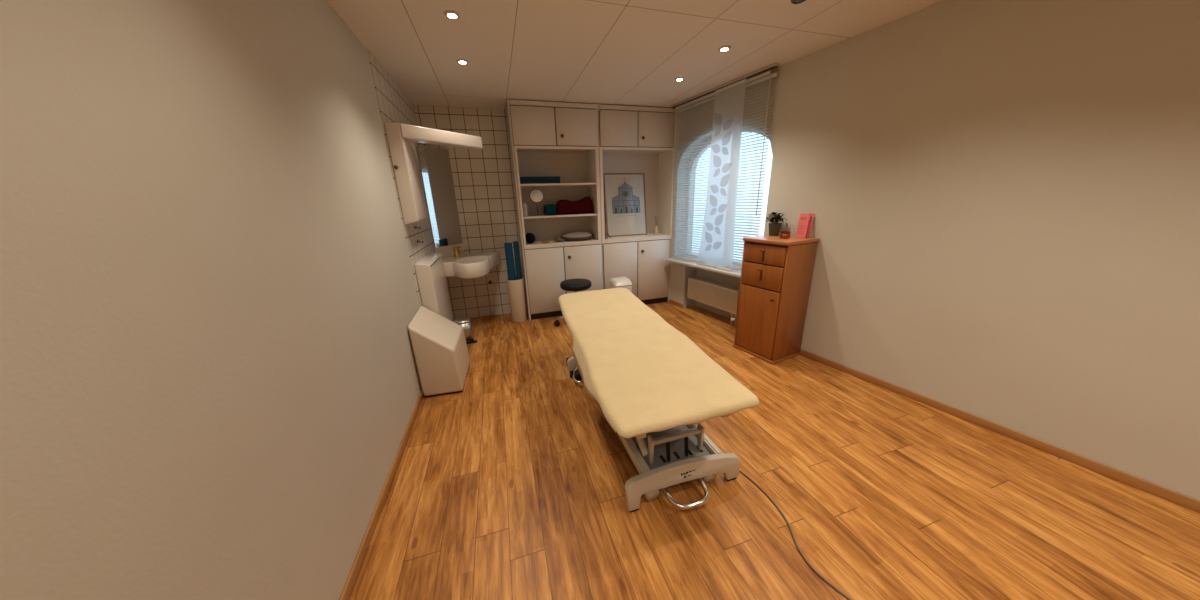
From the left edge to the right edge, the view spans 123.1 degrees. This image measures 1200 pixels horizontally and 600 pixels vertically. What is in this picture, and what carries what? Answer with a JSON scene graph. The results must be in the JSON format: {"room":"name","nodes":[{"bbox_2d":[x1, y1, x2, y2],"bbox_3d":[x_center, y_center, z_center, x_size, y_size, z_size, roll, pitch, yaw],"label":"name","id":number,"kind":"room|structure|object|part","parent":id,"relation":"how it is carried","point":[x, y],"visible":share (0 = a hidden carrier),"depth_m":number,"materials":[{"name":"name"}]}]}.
{"room":"examination room","nodes":[
{"label":"examination room","id":0,"kind":"room"},
{"bbox_2d":[0,0,421,599],"bbox_3d":[-1.108,-0.021,0.839,0.200,2.500,7.019,-7,18,-16],"label":"wall","id":1,"kind":"structure","parent":0,"point":[210,384],"depth_m":0.79,"materials":[{"name":"beige paint"}]},
{"bbox_2d":[339,389,423,599],"bbox_3d":[-0.760,1.322,0.590,0.014,0.055,5.230,-7,18,-16],"label":"baseboard","id":2,"kind":"structure","parent":1,"relation":"attached to","point":[349,585],"depth_m":1.56,"materials":[{"name":"brown wood"}]},
{"bbox_2d":[367,50,434,305],"bbox_3d":[-1.789,-0.742,3.266,0.009,2.500,1.379,-7,18,-16],"label":"wall tiles","id":3,"kind":"object","parent":1,"relation":"attached to","point":[394,105],"depth_m":2.79,"materials":[{"name":"white tile"}]},
{"bbox_2d":[384,123,482,224],"bbox_3d":[-1.481,-1.091,2.922,0.409,0.742,0.843,9,20,31],"label":"upper cabinet","id":4,"kind":"object","parent":1,"relation":"attached to","point":[401,137],"visible":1,"depth_m":2.60,"materials":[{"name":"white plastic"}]},
{"bbox_3d":[-1.561,-0.999,2.765,0.012,0.600,0.425,-7,18,-16],"label":"door","id":5,"kind":"part","parent":4,"relation":"part of","materials":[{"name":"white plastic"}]},
{"bbox_2d":[414,105,526,319],"bbox_3d":[-0.443,-1.148,4.447,3.324,2.500,0.200,-7,18,-16],"label":"wall","id":6,"kind":"structure","parent":0,"point":[482,178],"depth_m":3.99,"materials":[{"name":"white tile"}]},
{"bbox_2d":[416,145,462,246],"bbox_3d":[-1.823,-1.169,3.736,0.282,1.075,0.266,-7,18,-16],"label":"mirror","id":7,"kind":"object","parent":6,"relation":"attached to","point":[435,166],"visible":1,"depth_m":3.71,"materials":[{"name":"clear mirror"}]},
{"bbox_2d":[434,243,500,278],"bbox_3d":[-1.514,-0.468,3.732,0.706,0.288,0.834,-7,18,-16],"label":"washbasin","id":8,"kind":"object","parent":6,"relation":"attached to","point":[459,264],"visible":0.93,"depth_m":3.66,"materials":[{"name":"white ceramic"}]},
{"bbox_3d":[-1.800,-0.591,3.899,0.279,0.126,0.291,-7,18,-16],"label":"splash panel","id":9,"kind":"part","parent":8,"relation":"part of","materials":[{"name":"white ceramic"}]},
{"bbox_2d":[453,246,464,256],"bbox_3d":[-1.647,-0.568,3.802,0.143,0.129,0.144,-7,18,-16],"label":"mixer tap","id":10,"kind":"object","parent":8,"relation":"on","point":[456,250],"depth_m":3.80,"materials":[{"name":"gold metal"}]},
{"bbox_3d":[-1.510,-0.405,3.746,0.706,0.158,0.822,-7,18,-16],"label":"bowl","id":11,"kind":"part","parent":8,"relation":"part of","materials":[{"name":"white ceramic"}]},
{"bbox_2d":[327,0,943,108],"bbox_3d":[1.226,-1.563,1.143,5.179,0.120,7.019,-7,18,-16],"label":"ceiling","id":12,"kind":"structure","parent":0,"point":[609,52],"depth_m":2.26,"materials":[{"name":"white paint"}]},
{"bbox_2d":[444,10,459,19],"bbox_3d":[-0.857,-1.650,1.884,0.088,0.012,0.088,-7,18,-16],"label":"recessed light","id":13,"kind":"object","parent":12,"relation":"in","point":[453,15],"visible":1,"depth_m":1.87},
{"bbox_3d":[-0.857,-1.650,1.884,0.055,0.012,0.055,-7,18,-16],"label":"bulb","id":14,"kind":"part","parent":13,"relation":"part of","materials":[{"name":"white glass"}]},
{"bbox_2d":[456,59,468,64],"bbox_3d":[-1.058,-1.833,2.502,0.088,0.012,0.088,-7,18,-16],"label":"recessed light","id":15,"kind":"object","parent":12,"relation":"in","point":[460,61],"visible":1,"depth_m":2.49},
{"bbox_2d":[675,77,683,80],"bbox_3d":[0.738,-2.050,3.018,0.088,0.012,0.088,-7,18,-16],"label":"recessed light","id":16,"kind":"object","parent":12,"relation":"in","point":[678,78],"visible":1,"depth_m":3.00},
{"bbox_2d":[718,46,730,51],"bbox_3d":[0.931,-1.876,2.429,0.088,0.012,0.088,-7,18,-16],"label":"recessed light","id":17,"kind":"object","parent":12,"relation":"in","point":[724,48],"visible":1,"depth_m":2.41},
{"bbox_2d":[671,63,778,108],"bbox_3d":[1.181,-2.149,3.321,0.060,0.030,1.365,-10,19,-25],"label":"rail","id":18,"kind":"object","parent":12,"relation":"attached to","point":[774,65],"visible":0.97,"depth_m":3.12,"materials":[{"name":"white metal"}]},
{"bbox_2d":[674,92,714,260],"bbox_3d":[1.079,-1.362,3.847,0.008,1.776,0.640,-10,19,-25],"label":"curtain","id":19,"kind":"object","parent":18,"relation":"hanging from","point":[713,93],"visible":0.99,"depth_m":3.67,"materials":[{"name":"white fabric"}]},
{"bbox_2d":[697,79,745,271],"bbox_3d":[1.269,-1.233,3.453,0.013,1.804,0.550,-10,19,-25],"label":"curtain","id":20,"kind":"object","parent":18,"relation":"hanging from","point":[716,250],"visible":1,"depth_m":3.40,"materials":[{"name":"grey fabric"}]},
{"bbox_2d":[705,114,732,250],"bbox_3d":[1.261,-1.219,3.459,0.001,1.420,0.316,-10,19,-25],"label":"print","id":21,"kind":"object","parent":20,"relation":"attached to","point":[720,177],"depth_m":3.44,"materials":[{"name":"grey fabric"}]},
{"bbox_2d":[733,70,770,269],"bbox_3d":[1.434,-1.175,3.198,0.008,1.776,0.305,-10,19,-25],"label":"curtain","id":22,"kind":"object","parent":18,"relation":"hanging from","point":[767,72],"visible":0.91,"depth_m":2.93,"materials":[{"name":"white fabric"}]},
{"bbox_2d":[791,0,805,3],"bbox_3d":[1.132,-1.703,1.842,0.088,0.012,0.088,-7,18,-16],"label":"recessed light","id":23,"kind":"object","parent":12,"relation":"in","point":[792,1],"visible":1,"depth_m":1.85,"materials":[{"name":"grey metal"}]},
{"bbox_2d":[350,302,1199,599],"bbox_3d":[1.309,0.941,1.910,5.179,0.120,7.019,-7,18,-16],"label":"floor","id":24,"kind":"structure","parent":0,"point":[510,485],"depth_m":1.56,"materials":[{"name":"orange wood"}]},
{"bbox_2d":[414,253,452,321],"bbox_3d":[-1.611,0.060,3.237,0.124,0.974,0.685,-7,18,-16],"label":"column","id":25,"kind":"structure","parent":24,"relation":"on","point":[430,272],"depth_m":2.93,"materials":[{"name":"white plastic"}]},
{"bbox_2d":[408,306,469,397],"bbox_3d":[-1.324,0.394,2.731,0.323,0.613,0.551,-7,18,-16],"label":"bin","id":26,"kind":"object","parent":24,"relation":"on","point":[439,346],"visible":1,"depth_m":2.53,"materials":[{"name":"white plastic"}]},
{"bbox_2d":[453,317,476,343],"bbox_3d":[-1.469,0.327,3.544,0.214,0.275,0.178,-7,18,-16],"label":"pedal bin","id":27,"kind":"object","parent":24,"relation":"on","point":[465,322],"visible":0.7,"depth_m":3.49,"materials":[{"name":"silver metal"}]},
{"bbox_3d":[-1.490,0.214,3.504,0.178,0.034,0.178,-7,18,-16],"label":"lid","id":28,"kind":"part","parent":27,"relation":"part of","materials":[{"name":"metal"}]},
{"bbox_2d":[506,277,526,322],"bbox_3d":[-1.046,-0.003,4.104,0.204,0.550,0.204,-7,18,-16],"label":"basket","id":29,"kind":"object","parent":24,"relation":"on","point":[516,293],"visible":0.9,"depth_m":4.03,"materials":[{"name":"beige plastic"}]},
{"bbox_2d":[504,243,515,279],"bbox_3d":[-1.083,-0.217,4.019,0.092,0.968,0.087,-7,18,-16],"label":"rolled mat","id":30,"kind":"object","parent":29,"relation":"in","point":[508,246],"visible":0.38,"depth_m":3.91,"materials":[{"name":"blue plastic"}]},
{"bbox_2d":[513,241,521,279],"bbox_3d":[-1.004,-0.236,4.057,0.060,0.978,0.063,-7,18,-16],"label":"rolled mat","id":31,"kind":"object","parent":29,"relation":"in","point":[515,243],"visible":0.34,"depth_m":3.95,"materials":[{"name":"blue plastic"}]},
{"bbox_2d":[506,99,602,320],"bbox_3d":[-0.519,-1.036,4.095,0.998,2.497,0.431,-7,18,-16],"label":"cabinet","id":32,"kind":"object","parent":24,"relation":"on","point":[547,138],"visible":0.94,"depth_m":4.04,"materials":[{"name":"laminate"}]},
{"bbox_2d":[522,202,527,216],"bbox_3d":[-0.906,-1.096,3.930,0.060,0.165,0.060,-7,18,-16],"label":"lotion bottle","id":33,"kind":"object","parent":32,"relation":"on","point":[524,205],"visible":0.96,"depth_m":3.91,"materials":[{"name":"white plastic"}]},
{"bbox_2d":[525,233,534,243],"bbox_3d":[-0.865,-0.766,4.019,0.128,0.130,0.220,-7,18,-16],"label":"bolster","id":34,"kind":"object","parent":32,"relation":"in","point":[530,237],"visible":0.98,"depth_m":3.94,"materials":[{"name":"fabric"}]},
{"bbox_3d":[-0.726,-1.912,3.573,0.468,0.380,0.020,-7,18,-16],"label":"door","id":35,"kind":"part","parent":32,"relation":"part of","materials":[{"name":"laminate"}]},
{"bbox_2d":[529,189,543,215],"bbox_3d":[-0.758,-1.174,3.910,0.161,0.316,0.110,1,17,11],"label":"vanity mirror","id":36,"kind":"object","parent":32,"relation":"on","point":[535,195],"visible":0.91,"depth_m":3.88,"materials":[{"name":"metal"}]},
{"bbox_2d":[530,189,542,201],"bbox_3d":[-0.760,-1.245,3.890,0.156,0.155,0.068,-7,18,-16],"label":"mirror glass","id":37,"kind":"object","parent":36,"relation":"attached to","point":[536,195],"depth_m":3.88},
{"bbox_2d":[520,176,559,183],"bbox_3d":[-0.731,-1.440,3.924,0.475,0.082,0.250,-7,18,-16],"label":"mat","id":38,"kind":"object","parent":32,"relation":"on","point":[545,179],"visible":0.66,"depth_m":3.81,"materials":[{"name":"blue plastic"}]},
{"bbox_3d":[-0.671,-0.238,4.085,0.468,0.816,0.020,-7,18,-16],"label":"door","id":39,"kind":"part","parent":32,"relation":"part of","materials":[{"name":"laminate"}]},
{"bbox_2d":[543,204,555,215],"bbox_3d":[-0.626,-1.126,4.051,0.123,0.131,0.240,-7,18,-16],"label":"folded towel","id":40,"kind":"object","parent":32,"relation":"on","point":[549,209],"visible":0.96,"depth_m":3.94,"materials":[{"name":"teal fabric"}]},
{"bbox_2d":[520,183,595,186],"bbox_3d":[-0.533,-1.413,3.994,0.907,0.022,0.381,-7,18,-16],"label":"shelf","id":41,"kind":"object","parent":32,"relation":"attached to","point":[545,184],"depth_m":3.88,"materials":[{"name":"white wood"}]},
{"bbox_2d":[554,237,563,241],"bbox_3d":[-0.516,-0.759,4.076,0.128,0.062,0.097,-7,18,-16],"label":"pouch","id":42,"kind":"object","parent":32,"relation":"on","point":[557,239],"visible":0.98,"depth_m":4.05,"materials":[{"name":"fabric"}]},
{"bbox_2d":[523,213,596,218],"bbox_3d":[-0.521,-1.063,4.101,0.907,0.022,0.381,-7,18,-16],"label":"shelf","id":43,"kind":"object","parent":32,"relation":"attached to","point":[530,215],"depth_m":4.03,"materials":[{"name":"white wood"}]},
{"bbox_2d":[556,196,592,214],"bbox_3d":[-0.336,-1.200,4.123,0.480,0.211,0.230,-7,18,-16],"label":"cushion","id":44,"kind":"object","parent":32,"relation":"on","point":[584,205],"visible":0.94,"depth_m":4.04,"materials":[{"name":"red fabric"}]},
{"bbox_3d":[-0.260,-1.969,3.708,0.486,0.380,0.020,-7,18,-16],"label":"door","id":45,"kind":"part","parent":32,"relation":"part of","materials":[{"name":"laminate"}]},
{"bbox_2d":[560,232,593,240],"bbox_3d":[-0.297,-0.834,4.228,0.442,0.100,0.334,-7,18,-16],"label":"pillow","id":46,"kind":"object","parent":32,"relation":"on","point":[574,236],"visible":0.99,"depth_m":4.11,"materials":[{"name":"grey fabric"}]},
{"bbox_3d":[-0.204,-0.295,4.220,0.486,0.816,0.020,-7,18,-16],"label":"door","id":47,"kind":"part","parent":32,"relation":"part of","materials":[{"name":"laminate"}]},
{"bbox_2d":[554,279,591,326],"bbox_3d":[-0.302,0.035,3.931,0.544,0.532,0.572,-7,18,-16],"label":"stool","id":48,"kind":"object","parent":24,"relation":"on","point":[575,285],"visible":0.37,"depth_m":3.77,"materials":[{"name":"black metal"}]},
{"bbox_3d":[-0.288,-0.185,3.871,0.376,0.077,0.376,-7,18,-16],"label":"seat","id":49,"kind":"part","parent":48,"relation":"part of","materials":[{"name":"black leather"}]},
{"bbox_2d":[609,276,631,291],"bbox_3d":[0.263,-0.031,4.141,0.232,0.499,0.258,-7,18,-16],"label":"bin","id":50,"kind":"object","parent":24,"relation":"on","point":[619,282],"visible":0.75,"depth_m":4.01,"materials":[{"name":"white plastic"}]},
{"bbox_3d":[0.256,-0.237,4.078,0.232,0.068,0.258,-7,18,-16],"label":"lid","id":51,"kind":"part","parent":50,"relation":"part of","materials":[{"name":"white plastic"}]},
{"bbox_2d":[598,104,675,304],"bbox_3d":[0.435,-1.152,4.372,0.998,2.497,0.431,-7,18,-16],"label":"cabinet","id":52,"kind":"object","parent":24,"relation":"on","point":[632,139],"visible":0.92,"depth_m":4.31,"materials":[{"name":"laminate"}]},
{"bbox_2d":[604,223,610,238],"bbox_3d":[0.086,-0.930,4.232,0.107,0.261,0.060,-14,21,-34],"label":"ornament","id":53,"kind":"object","parent":52,"relation":"in","point":[606,237],"visible":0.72,"depth_m":4.23,"materials":[{"name":"brown wood"}]},
{"bbox_3d":[0.219,-2.027,3.847,0.486,0.380,0.020,-7,18,-16],"label":"door","id":54,"kind":"part","parent":52,"relation":"part of","materials":[{"name":"laminate"}]},
{"bbox_3d":[0.275,-0.354,4.359,0.486,0.816,0.020,-7,18,-16],"label":"door","id":55,"kind":"part","parent":52,"relation":"part of","materials":[{"name":"laminate"}]},
{"bbox_2d":[603,173,646,236],"bbox_3d":[0.353,-1.302,4.455,0.595,0.827,0.137,-7,18,-16],"label":"framed print","id":56,"kind":"object","parent":52,"relation":"in","point":[624,194],"visible":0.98,"depth_m":4.45,"materials":[{"name":"white paper"}]},
{"bbox_3d":[0.741,-0.410,4.494,0.468,0.816,0.020,-7,18,-16],"label":"door","id":57,"kind":"part","parent":52,"relation":"part of","materials":[{"name":"laminate"}]},
{"bbox_2d":[654,216,657,234],"bbox_3d":[0.789,-1.046,4.551,0.054,0.250,0.054,-7,18,-16],"label":"reed diffuser","id":58,"kind":"object","parent":52,"relation":"in","point":[656,227],"visible":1,"depth_m":4.55,"materials":[{"name":"brown wood"}]},
{"bbox_2d":[654,226,657,234],"bbox_3d":[0.791,-0.985,4.570,0.054,0.122,0.054,-7,18,-16],"label":"bottle","id":59,"kind":"object","parent":58,"relation":"on","point":[656,228],"depth_m":4.55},
{"bbox_3d":[0.686,-2.084,3.982,0.468,0.380,0.020,-7,18,-16],"label":"door","id":60,"kind":"part","parent":52,"relation":"part of","materials":[{"name":"laminate"}]},
{"bbox_2d":[558,288,758,512],"bbox_3d":[0.162,0.468,2.341,0.748,0.606,2.057,-6,17,-13],"label":"massage table","id":61,"kind":"object","parent":24,"relation":"on","point":[653,385],"visible":1,"depth_m":1.66,"materials":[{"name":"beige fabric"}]},
{"bbox_3d":[-0.177,0.615,2.685,0.103,0.075,0.181,-7,18,-16],"label":"lever","id":62,"kind":"part","parent":61,"relation":"part of","materials":[{"name":"silver metal"}]},
{"bbox_3d":[0.038,0.691,2.191,0.040,0.065,1.334,-7,18,-16],"label":"rail","id":63,"kind":"part","parent":61,"relation":"part of","materials":[{"name":"grey metal"}]},
{"bbox_3d":[0.137,0.563,1.887,0.036,0.323,0.635,-7,18,-16],"label":"lift arm","id":64,"kind":"part","parent":61,"relation":"part of"},
{"bbox_3d":[0.310,0.742,2.006,0.361,0.012,0.802,-7,18,-16],"label":"plate","id":65,"kind":"part","parent":61,"relation":"part of","materials":[{"name":"metal"}]},
{"bbox_3d":[0.155,0.284,2.275,0.461,0.045,1.861,-6,17,-13],"label":"frame","id":66,"kind":"part","parent":61,"relation":"part of","materials":[{"name":"grey metal"}]},
{"bbox_3d":[0.426,0.936,1.619,0.226,0.058,0.192,-7,18,-16],"label":"foot lever","id":67,"kind":"part","parent":61,"relation":"part of","materials":[{"name":"silver metal"}]},
{"bbox_3d":[0.425,0.644,2.303,0.040,0.065,1.334,-7,18,-16],"label":"rail","id":68,"kind":"part","parent":61,"relation":"part of","materials":[{"name":"grey metal"}]},
{"bbox_2d":[733,235,819,364],"bbox_3d":[1.579,-0.024,2.984,0.419,1.080,0.442,-10,19,-25],"label":"drawer unit","id":69,"kind":"object","parent":24,"relation":"on","point":[776,271],"visible":0.99,"depth_m":2.84,"materials":[{"name":"brown wood"}]},
{"bbox_3d":[1.493,-0.074,3.166,0.376,1.018,0.016,-10,19,-25],"label":"panel","id":70,"kind":"part","parent":69,"relation":"part of","materials":[{"name":"brown wood"}]},
{"bbox_3d":[1.432,0.190,2.970,0.020,0.612,0.385,-10,19,-25],"label":"door","id":71,"kind":"part","parent":69,"relation":"part of","materials":[{"name":"brown wood"}]},
{"bbox_3d":[1.392,-0.376,2.785,0.025,0.101,0.040,-10,19,-25],"label":"handle","id":72,"kind":"part","parent":69,"relation":"part of","materials":[{"name":"brown wood"}]},
{"bbox_3d":[1.419,-0.210,2.847,0.020,0.201,0.385,-10,19,-25],"label":"drawer","id":73,"kind":"part","parent":69,"relation":"part of","materials":[{"name":"brown wood"}]},
{"bbox_3d":[1.413,-0.392,2.792,0.020,0.155,0.385,-10,19,-25],"label":"drawer","id":74,"kind":"part","parent":69,"relation":"part of","materials":[{"name":"brown wood"}]},
{"bbox_2d":[766,212,786,235],"bbox_3d":[1.588,-0.698,2.975,0.168,0.212,0.154,-7,18,-16],"label":"potted plant","id":75,"kind":"object","parent":69,"relation":"on","point":[775,226],"visible":1,"depth_m":2.94,"materials":[{"name":"green plant"}]},
{"bbox_3d":[1.602,-0.648,2.980,0.110,0.112,0.110,-7,18,-16],"label":"pot","id":76,"kind":"part","parent":75,"relation":"part of","materials":[{"name":"grey ceramic"}]},
{"bbox_3d":[1.682,0.028,2.813,0.376,1.018,0.018,-10,19,-25],"label":"panel","id":77,"kind":"part","parent":69,"relation":"part of","materials":[{"name":"brown wood"}]},
{"bbox_2d":[795,214,810,237],"bbox_3d":[1.732,-0.634,2.773,0.075,0.199,0.062,15,23,43],"label":"leaflet","id":78,"kind":"object","parent":69,"relation":"on","point":[803,223],"visible":1,"depth_m":2.77,"materials":[{"name":"pink paper"}]},
{"bbox_2d":[805,214,813,237],"bbox_3d":[1.767,-0.635,2.773,0.075,0.198,0.044,15,23,43],"label":"leaflet","id":79,"kind":"object","parent":69,"relation":"on","point":[809,228],"visible":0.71,"depth_m":2.76,"materials":[{"name":"pink paper"}]},
{"bbox_2d":[739,470,852,599],"bbox_3d":[0.849,0.978,1.457,0.218,0.103,1.469,-13,20,-32],"label":"cable","id":80,"kind":"object","parent":24,"relation":"on","point":[744,474],"visible":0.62,"depth_m":1.38,"materials":[{"name":"black rubber"}]},
{"bbox_2d":[669,0,1199,500],"bbox_3d":[2.580,-0.383,1.620,0.300,2.500,6.500,-10,19,-25],"label":"wall","id":81,"kind":"structure","parent":0,"point":[1003,196],"depth_m":1.81,"materials":[{"name":"beige paint"}]},
{"bbox_2d":[687,277,738,326],"bbox_3d":[1.430,0.001,4.010,0.233,0.439,0.805,-10,19,-24],"label":"radiator","id":82,"kind":"object","parent":81,"relation":"attached to","point":[725,298],"visible":0.98,"depth_m":3.87,"materials":[{"name":"metal"}]},
{"bbox_2d":[690,277,738,290],"bbox_3d":[1.362,-0.196,3.921,0.045,0.005,0.787,-10,19,-25],"label":"grille","id":83,"kind":"object","parent":82,"relation":"attached to","point":[692,279],"depth_m":3.90,"materials":[{"name":"metal"}]},
{"bbox_2d":[665,126,767,277],"bbox_3d":[1.342,-1.107,3.663,0.360,1.508,1.440,-10,19,-25],"label":"window","id":84,"kind":"structure","parent":81,"relation":"in","point":[734,273],"depth_m":4.04,"materials":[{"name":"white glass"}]},
{"bbox_3d":[1.339,-0.396,3.866,0.300,0.030,1.440,-10,19,-25],"label":"sill","id":85,"kind":"part","parent":84,"relation":"part of","materials":[{"name":"stone"}]},
{"bbox_2d":[673,73,777,270],"bbox_3d":[1.256,-1.268,3.599,0.044,1.774,1.270,-10,19,-25],"label":"blind","id":86,"kind":"object","parent":84,"relation":"attached to","point":[773,75],"visible":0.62,"depth_m":3.52,"materials":[{"name":"white plastic"}]},
{"bbox_3d":[1.290,-0.429,3.860,0.022,0.016,1.270,-10,19,-25],"label":"rail","id":87,"kind":"part","parent":86,"relation":"part of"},
{"bbox_3d":[1.234,-2.103,3.347,0.030,0.028,1.270,-10,19,-25],"label":"head rail","id":88,"kind":"part","parent":86,"relation":"part of","materials":[{"name":"white metal"}]},
{"bbox_2d":[669,299,1199,512],"bbox_3d":[2.459,0.799,1.949,0.014,0.055,6.390,-10,19,-25],"label":"baseboard","id":89,"kind":"structure","parent":81,"relation":"attached to","point":[1190,503],"depth_m":1.88,"materials":[{"name":"brown wood"}]}
]}

